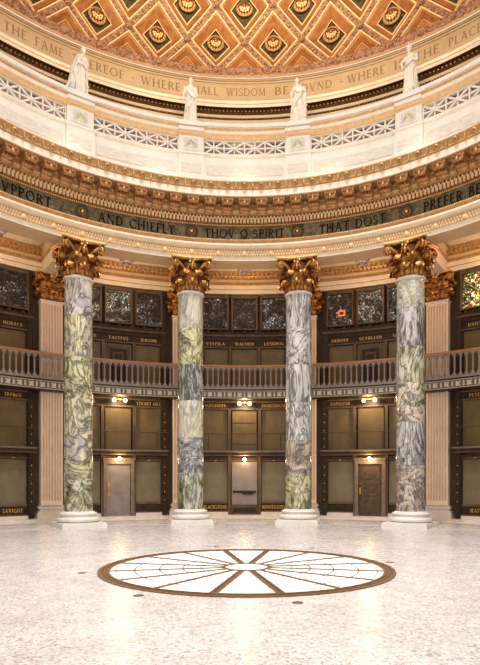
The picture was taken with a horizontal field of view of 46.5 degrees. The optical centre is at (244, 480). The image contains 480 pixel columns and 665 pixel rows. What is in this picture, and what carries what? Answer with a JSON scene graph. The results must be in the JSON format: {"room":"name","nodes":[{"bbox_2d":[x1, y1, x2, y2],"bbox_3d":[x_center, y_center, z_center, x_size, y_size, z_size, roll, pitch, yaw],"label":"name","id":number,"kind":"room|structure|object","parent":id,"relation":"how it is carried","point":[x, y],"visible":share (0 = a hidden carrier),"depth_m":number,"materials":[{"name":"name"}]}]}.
{"room":"library","nodes":[
{"label":"library","id":0,"kind":"room"},
{"bbox_2d":[0,523,479,664],"bbox_3d":[0.000,1.530,10.350,28.600,0.001,28.600,0,0,0],"label":"floor","id":1,"kind":"structure","parent":0,"point":[51,613],"depth_m":6.75,"materials":[{"name":"stone"}]},
{"bbox_2d":[50,233,107,528],"bbox_3d":[-5.556,-3.182,18.665,1.558,9.425,1.558,0,0,-34],"label":"marble column","id":2,"kind":"structure","parent":1,"relation":"on","point":[79,266],"depth_m":18.26,"materials":[{"name":"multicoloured stone"}]},
{"bbox_2d":[169,254,213,524],"bbox_3d":[-1.951,-3.182,20.158,1.558,9.425,1.558,0,0,-11],"label":"marble column","id":3,"kind":"structure","parent":1,"relation":"on","point":[189,275],"depth_m":19.74,"materials":[{"name":"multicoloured stone"}]},
{"bbox_2d":[97,549,395,597],"bbox_3d":[0.036,1.519,9.850,5.100,0.022,5.100,0,0,0],"label":"medallion","id":4,"kind":"object","parent":1,"relation":"on","point":[222,573],"visible":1,"depth_m":9.18,"materials":[{"name":"white glass"}]},
{"bbox_2d":[275,254,319,524],"bbox_3d":[1.951,-3.182,20.158,1.558,9.425,1.558,0,0,11],"label":"marble column","id":5,"kind":"structure","parent":1,"relation":"on","point":[299,275],"depth_m":19.74,"materials":[{"name":"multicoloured stone"}]},
{"bbox_2d":[381,233,438,528],"bbox_3d":[5.556,-3.182,18.665,1.558,9.425,1.558,0,0,34],"label":"marble column","id":6,"kind":"structure","parent":1,"relation":"on","point":[409,266],"depth_m":18.26,"materials":[{"name":"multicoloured stone"}]},
{"bbox_2d":[0,0,479,77],"bbox_3d":[0.000,-20.621,15.143,23.147,10.031,13.976,0,0,0],"label":"ceiling","id":7,"kind":"structure","parent":0,"point":[207,38],"depth_m":21.12,"materials":[{"name":"orange paint"}]},
{"bbox_2d":[0,6,479,153],"bbox_3d":[0.000,-13.208,15.645,23.200,4.876,12.611,0,0,0],"label":"wall","id":8,"kind":"structure","parent":0,"point":[159,92],"depth_m":20.92,"materials":[{"name":"beige stone"}]},
{"bbox_2d":[0,90,479,180],"bbox_3d":[0.000,-10.924,15.005,20.400,1.708,11.089,0,0,0],"label":"wall","id":9,"kind":"structure","parent":0,"point":[156,159],"depth_m":19.27,"materials":[{"name":"white stone"}]},
{"bbox_2d":[0,52,67,119],"bbox_3d":[-6.973,-12.298,17.323,0.677,1.043,3.036,0,0,45],"label":"balustrade","id":10,"kind":"object","parent":9,"relation":"on","point":[15,78],"visible":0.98,"depth_m":17.53,"materials":[{"name":"white stone"}]},
{"bbox_2d":[63,87,98,156],"bbox_3d":[-5.550,-11.520,18.656,1.160,2.599,0.700,0,0,-34],"label":"pedestal","id":11,"kind":"object","parent":9,"relation":"on","point":[80,106],"visible":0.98,"depth_m":18.42,"materials":[{"name":"white stone"}]},
{"bbox_2d":[66,47,90,95],"bbox_3d":[-5.591,-13.677,18.585,0.813,1.714,0.503,0,0,-34],"label":"figurine","id":12,"kind":"object","parent":11,"relation":"on","point":[78,78],"visible":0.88,"depth_m":18.50,"materials":[{"name":"stone"}]},
{"bbox_2d":[94,97,178,149],"bbox_3d":[-3.774,-12.298,19.461,3.036,1.043,0.677,0,0,-23],"label":"balustrade","id":13,"kind":"object","parent":9,"relation":"on","point":[107,114],"visible":0.97,"depth_m":19.37,"materials":[{"name":"white stone"}]},
{"bbox_2d":[175,119,207,178],"bbox_3d":[-1.949,-11.520,20.148,1.160,2.599,0.700,0,0,-11],"label":"pedestal","id":14,"kind":"object","parent":9,"relation":"on","point":[191,133],"visible":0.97,"depth_m":19.89,"materials":[{"name":"white stone"}]},
{"bbox_2d":[182,77,197,120],"bbox_3d":[-1.953,-13.681,20.127,0.675,1.724,0.460,0,0,-11],"label":"figurine","id":15,"kind":"object","parent":14,"relation":"on","point":[190,113],"visible":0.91,"depth_m":20.01,"materials":[{"name":"stone"}]},
{"bbox_2d":[0,118,479,268],"bbox_3d":[0.000,-9.114,15.120,20.900,2.488,11.361,0,0,0],"label":"entablature","id":16,"kind":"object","parent":9,"relation":"attached to","point":[48,189],"depth_m":18.69,"materials":[{"name":"beige paint"}]},
{"bbox_2d":[203,122,285,153],"bbox_3d":[0.000,-12.298,20.212,3.036,1.043,0.677,0,0,0],"label":"balustrade","id":17,"kind":"object","parent":9,"relation":"on","point":[235,136],"visible":0.97,"depth_m":20.10,"materials":[{"name":"white stone"}]},
{"bbox_2d":[281,119,313,178],"bbox_3d":[1.949,-11.520,20.148,1.160,2.599,0.700,0,0,11],"label":"pedestal","id":18,"kind":"object","parent":9,"relation":"on","point":[297,133],"visible":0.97,"depth_m":19.89,"materials":[{"name":"white stone"}]},
{"bbox_2d":[290,78,307,120],"bbox_3d":[1.948,-13.681,20.130,0.666,1.723,0.464,0,0,11],"label":"figurine","id":19,"kind":"object","parent":18,"relation":"on","point":[299,106],"visible":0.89,"depth_m":19.99,"materials":[{"name":"stone"}]},
{"bbox_2d":[310,97,394,149],"bbox_3d":[3.774,-12.298,19.461,3.036,1.043,0.677,0,0,23],"label":"balustrade","id":20,"kind":"object","parent":9,"relation":"on","point":[381,114],"visible":0.98,"depth_m":19.37,"materials":[{"name":"white stone"}]},
{"bbox_2d":[390,87,425,156],"bbox_3d":[5.550,-11.520,18.656,1.160,2.599,0.700,0,0,34],"label":"pedestal","id":21,"kind":"object","parent":9,"relation":"on","point":[408,106],"visible":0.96,"depth_m":18.42,"materials":[{"name":"white stone"}]},
{"bbox_2d":[398,43,418,95],"bbox_3d":[5.539,-13.705,18.640,0.660,1.772,0.460,0,0,34],"label":"figurine","id":22,"kind":"object","parent":21,"relation":"on","point":[411,77],"visible":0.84,"depth_m":18.50,"materials":[{"name":"stone"}]},
{"bbox_2d":[421,57,479,119],"bbox_3d":[6.973,-12.298,17.323,3.036,1.043,0.677,0,0,45],"label":"balustrade","id":23,"kind":"object","parent":9,"relation":"on","point":[454,86],"visible":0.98,"depth_m":17.62,"materials":[{"name":"white stone"}]},
{"bbox_2d":[0,275,479,517],"bbox_3d":[0.000,-3.770,16.626,27.500,10.600,14.948,0,0,0],"label":"wall","id":24,"kind":"structure","parent":0,"point":[35,298],"depth_m":23.31,"materials":[{"name":"brown wood"}]},
{"bbox_2d":[0,388,32,519],"bbox_3d":[-9.511,-0.980,19.861,0.540,4.820,3.985,0,0,45],"label":"screen","id":25,"kind":"object","parent":24,"relation":"attached to","point":[16,406],"visible":1,"depth_m":20.81,"materials":[{"name":"brown metal"}]},
{"bbox_2d":[0,425,37,452],"bbox_3d":[-9.268,-1.534,19.618,0.466,0.968,3.990,0,0,45],"label":"walkway","id":26,"kind":"object","parent":25,"relation":"attached to","point":[13,449],"visible":1,"depth_m":20.50,"materials":[{"name":"brown metal"}]},
{"bbox_2d":[0,271,33,374],"bbox_3d":[-9.514,-5.880,19.864,0.531,4.020,3.985,0,0,45],"label":"screen","id":27,"kind":"object","parent":24,"relation":"attached to","point":[16,327],"visible":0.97,"depth_m":20.84,"materials":[{"name":"brown wood"}]},
{"bbox_2d":[0,264,28,310],"bbox_3d":[-8.594,-7.155,20.701,1.127,1.470,0.230,0,0,-40],"label":"window","id":28,"kind":"structure","parent":27,"relation":"attached to","point":[14,282],"depth_m":20.73,"materials":[{"name":"multicoloured glass"}]},
{"bbox_2d":[32,269,63,518],"bbox_3d":[-7.410,-3.264,21.440,1.508,9.389,0.865,0,0,-34],"label":"fluted pilaster","id":29,"kind":"object","parent":24,"relation":"attached to","point":[49,287],"visible":0.73,"depth_m":21.38,"materials":[{"name":"stone"}]},
{"bbox_2d":[39,242,61,273],"bbox_3d":[-6.572,-8.430,20.186,1.000,1.080,2.820,0,0,-34],"label":"trim","id":30,"kind":"structure","parent":24,"relation":"attached to","point":[48,264],"depth_m":20.62,"materials":[{"name":"beige paint"}]},
{"bbox_2d":[92,292,165,384],"bbox_3d":[-5.149,-5.880,22.780,3.985,4.020,0.531,0,0,-22],"label":"screen","id":31,"kind":"object","parent":24,"relation":"attached to","point":[118,342],"visible":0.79,"depth_m":22.93,"materials":[{"name":"brown wood"}]},
{"bbox_2d":[92,283,101,322],"bbox_3d":[-6.275,-7.155,22.251,1.127,1.470,0.230,0,0,-28],"label":"window","id":32,"kind":"structure","parent":31,"relation":"attached to","point":[96,288],"depth_m":22.40,"materials":[{"name":"multicoloured glass"}]},
{"bbox_2d":[104,285,132,325],"bbox_3d":[-5.149,-7.155,22.780,1.127,1.470,0.230,0,0,-22],"label":"window","id":33,"kind":"structure","parent":31,"relation":"attached to","point":[118,301],"depth_m":22.78,"materials":[{"name":"multicoloured glass"}]},
{"bbox_2d":[135,289,162,327],"bbox_3d":[-3.978,-7.155,23.202,1.127,1.470,0.230,0,0,-17],"label":"window","id":34,"kind":"structure","parent":31,"relation":"attached to","point":[148,304],"depth_m":23.20,"materials":[{"name":"multicoloured glass"}]},
{"bbox_2d":[93,396,165,516],"bbox_3d":[-5.145,-0.980,22.769,3.985,4.820,0.554,0,0,-22],"label":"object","id":35,"kind":"object","parent":24,"relation":"attached to","point":[148,415],"visible":0.56,"depth_m":23.08,"materials":[{"name":"brown wood"}]},
{"bbox_2d":[102,458,134,516],"bbox_3d":[-5.121,0.250,22.713,1.319,2.360,0.334,0,0,-22],"label":"door","id":36,"kind":"structure","parent":35,"relation":"attached to","point":[118,475],"depth_m":22.71,"materials":[{"name":"brown metal"}]},
{"bbox_2d":[112,398,126,401],"bbox_3d":[-5.064,-3.260,22.576,0.590,0.150,0.333,0,0,-23],"label":"wall lamp","id":37,"kind":"object","parent":35,"relation":"attached to","point":[113,399],"visible":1,"depth_m":22.45,"materials":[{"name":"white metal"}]},
{"bbox_2d":[93,430,168,455],"bbox_3d":[-5.016,-1.534,22.459,3.990,0.968,0.466,0,0,-22],"label":"walkway","id":38,"kind":"object","parent":35,"relation":"attached to","point":[106,451],"visible":0.67,"depth_m":22.56,"materials":[{"name":"brown wood"}]},
{"bbox_2d":[165,289,177,514],"bbox_3d":[-2.602,-3.264,23.431,1.508,9.389,0.865,0,0,-11],"label":"fluted pilaster","id":39,"kind":"object","parent":24,"relation":"attached to","point":[171,301],"visible":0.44,"depth_m":23.34,"materials":[{"name":"stone"}]},
{"bbox_2d":[0,372,479,400],"bbox_3d":[0.000,-3.635,16.557,27.200,0.470,14.785,0,0,0],"label":"trim","id":40,"kind":"structure","parent":24,"relation":"attached to","point":[7,380],"depth_m":22.26,"materials":[{"name":"brown wood"}]},
{"bbox_2d":[0,345,55,377],"bbox_3d":[-8.961,-4.327,19.311,0.434,0.955,5.029,0,0,45],"label":"gallery railing","id":41,"kind":"object","parent":40,"relation":"on","point":[3,349],"visible":1,"depth_m":20.38,"materials":[{"name":"brown stone"}]},
{"bbox_2d":[56,353,177,386],"bbox_3d":[-4.850,-4.327,22.058,5.029,0.955,0.434,0,0,-22],"label":"gallery railing","id":42,"kind":"object","parent":40,"relation":"on","point":[116,362],"visible":0.85,"depth_m":22.26,"materials":[{"name":"brown wood"}]},
{"bbox_2d":[203,364,285,387],"bbox_3d":[0.000,-4.327,23.023,5.029,0.955,0.434,0,0,0],"label":"gallery railing","id":43,"kind":"object","parent":40,"relation":"on","point":[223,367],"visible":0.64,"depth_m":23.07,"materials":[{"name":"brown stone"}]},
{"bbox_2d":[311,353,432,386],"bbox_3d":[4.850,-4.327,22.058,5.029,0.955,0.434,0,0,22],"label":"gallery railing","id":44,"kind":"object","parent":40,"relation":"on","point":[372,362],"visible":0.76,"depth_m":22.26,"materials":[{"name":"brown wood"}]},
{"bbox_2d":[433,347,479,377],"bbox_3d":[8.961,-4.327,19.311,5.029,0.955,0.434,0,0,45],"label":"gallery railing","id":45,"kind":"object","parent":40,"relation":"on","point":[460,352],"visible":1,"depth_m":20.45,"materials":[{"name":"brown stone"}]},
{"bbox_2d":[0,232,479,297],"bbox_3d":[0.000,-8.445,16.626,27.500,1.050,14.948,0,0,0],"label":"trim","id":46,"kind":"structure","parent":24,"relation":"attached to","point":[16,251],"depth_m":22.70,"materials":[{"name":"beige paint"}]},
{"bbox_2d":[0,517,479,531],"bbox_3d":[0.000,1.525,16.375,26.400,0.010,14.350,0,0,0],"label":"trim","id":47,"kind":"structure","parent":24,"relation":"attached to","point":[4,527],"depth_m":20.07,"materials":[{"name":"stone"}]},
{"bbox_2d":[0,515,479,523],"bbox_3d":[0.000,1.480,16.671,27.700,0.100,15.057,0,0,0],"label":"trim","id":48,"kind":"structure","parent":24,"relation":"attached to","point":[149,516],"depth_m":22.48,"materials":[{"name":"stone"}]},
{"bbox_2d":[203,329,285,386],"bbox_3d":[0.000,-5.880,23.804,3.985,4.020,0.531,0,0,0],"label":"screen","id":49,"kind":"object","parent":24,"relation":"attached to","point":[217,346],"visible":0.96,"depth_m":23.78,"materials":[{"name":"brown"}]},
{"bbox_2d":[203,294,227,330],"bbox_3d":[-1.243,-7.155,23.746,1.127,1.470,0.230,0,0,-5],"label":"window","id":50,"kind":"structure","parent":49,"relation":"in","point":[215,307],"depth_m":23.75,"materials":[{"name":"multicoloured glass"}]},
{"bbox_2d":[231,295,257,330],"bbox_3d":[0.000,-7.155,23.804,1.127,1.470,0.230,0,0,0],"label":"window","id":51,"kind":"structure","parent":49,"relation":"in","point":[244,308],"depth_m":23.82,"materials":[{"name":"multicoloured glass"}]},
{"bbox_2d":[261,294,285,330],"bbox_3d":[1.243,-7.155,23.746,1.127,1.470,0.230,0,0,5],"label":"window","id":52,"kind":"structure","parent":49,"relation":"in","point":[273,307],"depth_m":23.75,"materials":[{"name":"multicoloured glass"}]},
{"bbox_2d":[203,401,285,514],"bbox_3d":[0.000,-0.980,23.801,3.985,4.820,0.538,0,0,0],"label":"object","id":53,"kind":"object","parent":24,"relation":"attached to","point":[244,416],"visible":0.87,"depth_m":23.78,"materials":[{"name":"brown metal"}]},
{"bbox_2d":[203,433,285,455],"bbox_3d":[0.000,-1.534,23.457,3.990,0.968,0.466,0,0,0],"label":"walkway","id":54,"kind":"object","parent":53,"relation":"attached to","point":[205,453],"visible":0.9,"depth_m":23.37,"materials":[{"name":"brown wood"}]},
{"bbox_2d":[311,289,323,514],"bbox_3d":[2.602,-3.264,23.431,1.508,9.389,0.865,0,0,11],"label":"fluted pilaster","id":55,"kind":"object","parent":24,"relation":"attached to","point":[317,301],"visible":0.36,"depth_m":23.34,"materials":[{"name":"stone"}]},
{"bbox_2d":[323,396,395,516],"bbox_3d":[5.147,-0.980,22.776,3.985,4.820,0.540,0,0,22],"label":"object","id":56,"kind":"object","parent":24,"relation":"attached to","point":[339,415],"visible":0.48,"depth_m":23.08,"materials":[{"name":"brown wood"}]},
{"bbox_2d":[320,430,395,455],"bbox_3d":[5.016,-1.534,22.459,3.990,0.968,0.466,0,0,22],"label":"walkway","id":57,"kind":"object","parent":56,"relation":"attached to","point":[382,451],"visible":0.77,"depth_m":22.56,"materials":[{"name":"brown wood"}]},
{"bbox_2d":[362,398,376,401],"bbox_3d":[5.064,-3.260,22.576,0.590,0.150,0.333,0,0,23],"label":"wall lamp","id":58,"kind":"object","parent":56,"relation":"attached to","point":[374,399],"visible":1,"depth_m":22.45,"materials":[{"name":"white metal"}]},
{"bbox_2d":[354,458,386,516],"bbox_3d":[5.121,0.250,22.713,1.319,2.360,0.334,0,0,22],"label":"door","id":59,"kind":"structure","parent":56,"relation":"attached to","point":[370,475],"depth_m":22.70,"materials":[{"name":"brown wood"}]},
{"bbox_2d":[323,292,396,384],"bbox_3d":[5.149,-5.880,22.780,3.985,4.020,0.531,0,0,22],"label":"screen","id":60,"kind":"object","parent":24,"relation":"attached to","point":[370,342],"visible":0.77,"depth_m":22.93,"materials":[{"name":"brown wood"}]},
{"bbox_2d":[326,289,353,327],"bbox_3d":[3.978,-7.155,23.202,1.127,1.470,0.230,0,0,17],"label":"window","id":61,"kind":"structure","parent":60,"relation":"attached to","point":[339,304],"depth_m":23.20,"materials":[{"name":"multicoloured glass"}]},
{"bbox_2d":[356,285,384,325],"bbox_3d":[5.149,-7.155,22.780,1.127,1.470,0.230,0,0,22],"label":"window","id":62,"kind":"structure","parent":60,"relation":"attached to","point":[370,301],"depth_m":22.78,"materials":[{"name":"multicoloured glass"}]},
{"bbox_2d":[387,283,396,322],"bbox_3d":[6.275,-7.155,22.251,1.127,1.470,0.230,0,0,28],"label":"window","id":63,"kind":"structure","parent":60,"relation":"attached to","point":[391,288],"depth_m":22.40,"materials":[{"name":"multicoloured glass"}]},
{"bbox_2d":[427,242,449,273],"bbox_3d":[6.572,-8.430,20.186,1.000,1.080,2.820,0,0,34],"label":"trim","id":64,"kind":"structure","parent":24,"relation":"attached to","point":[440,264],"depth_m":20.62,"materials":[{"name":"beige paint"}]},
{"bbox_2d":[425,269,456,518],"bbox_3d":[7.410,-3.264,21.440,1.508,9.389,0.865,0,0,34],"label":"fluted pilaster","id":65,"kind":"object","parent":24,"relation":"attached to","point":[439,287],"visible":0.81,"depth_m":21.38,"materials":[{"name":"stone"}]},
{"bbox_2d":[455,271,479,374],"bbox_3d":[9.514,-5.880,19.864,3.985,4.020,0.531,0,0,45],"label":"screen","id":66,"kind":"object","parent":24,"relation":"attached to","point":[467,323],"visible":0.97,"depth_m":20.93,"materials":[{"name":"brown wood"}]},
{"bbox_2d":[460,266,479,310],"bbox_3d":[8.594,-7.155,20.701,1.127,1.470,0.230,0,0,40],"label":"window","id":67,"kind":"structure","parent":66,"relation":"attached to","point":[469,278],"depth_m":20.84,"materials":[{"name":"multicoloured glass"}]},
{"bbox_2d":[456,389,479,519],"bbox_3d":[9.511,-0.980,19.861,3.985,4.820,0.540,0,0,45],"label":"screen","id":68,"kind":"object","parent":24,"relation":"attached to","point":[467,401],"visible":1,"depth_m":20.91,"materials":[{"name":"brown wood"}]},
{"bbox_2d":[451,426,479,452],"bbox_3d":[9.268,-1.534,19.618,3.990,0.968,0.466,0,0,45],"label":"walkway","id":69,"kind":"object","parent":68,"relation":"attached to","point":[466,449],"visible":1,"depth_m":20.56,"materials":[{"name":"brown wood"}]},
{"bbox_2d":[7,231,479,239],"bbox_3d":[0.000,-8.970,16.626,27.500,0.001,14.948,0,0,0],"label":"ceiling","id":70,"kind":"structure","parent":0,"point":[7,231],"depth_m":20.35,"materials":[{"name":"beige paint"}]},
{"bbox_2d":[0,229,6,236],"bbox_3d":[-8.202,-8.500,18.552,0.580,0.940,0.580,0,0,45],"label":"pendant lamp","id":71,"kind":"object","parent":70,"relation":"hanging from","point":[2,232],"visible":0.76,"depth_m":18.52,"materials":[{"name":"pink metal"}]},
{"bbox_2d":[119,259,133,267],"bbox_3d":[-4.439,-8.500,21.067,0.580,0.940,0.580,0,0,-22],"label":"pendant lamp","id":72,"kind":"object","parent":70,"relation":"hanging from","point":[126,263],"visible":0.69,"depth_m":20.97,"materials":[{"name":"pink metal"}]},
{"bbox_2d":[237,269,251,276],"bbox_3d":[0.000,-8.500,21.950,0.580,0.940,0.580,0,0,0],"label":"pendant lamp","id":73,"kind":"object","parent":70,"relation":"hanging from","point":[244,272],"visible":0.64,"depth_m":21.86,"materials":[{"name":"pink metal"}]},
{"bbox_2d":[355,259,369,267],"bbox_3d":[4.439,-8.500,21.067,0.580,0.940,0.580,0,0,23],"label":"pendant lamp","id":74,"kind":"object","parent":70,"relation":"hanging from","point":[361,263],"visible":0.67,"depth_m":20.97,"materials":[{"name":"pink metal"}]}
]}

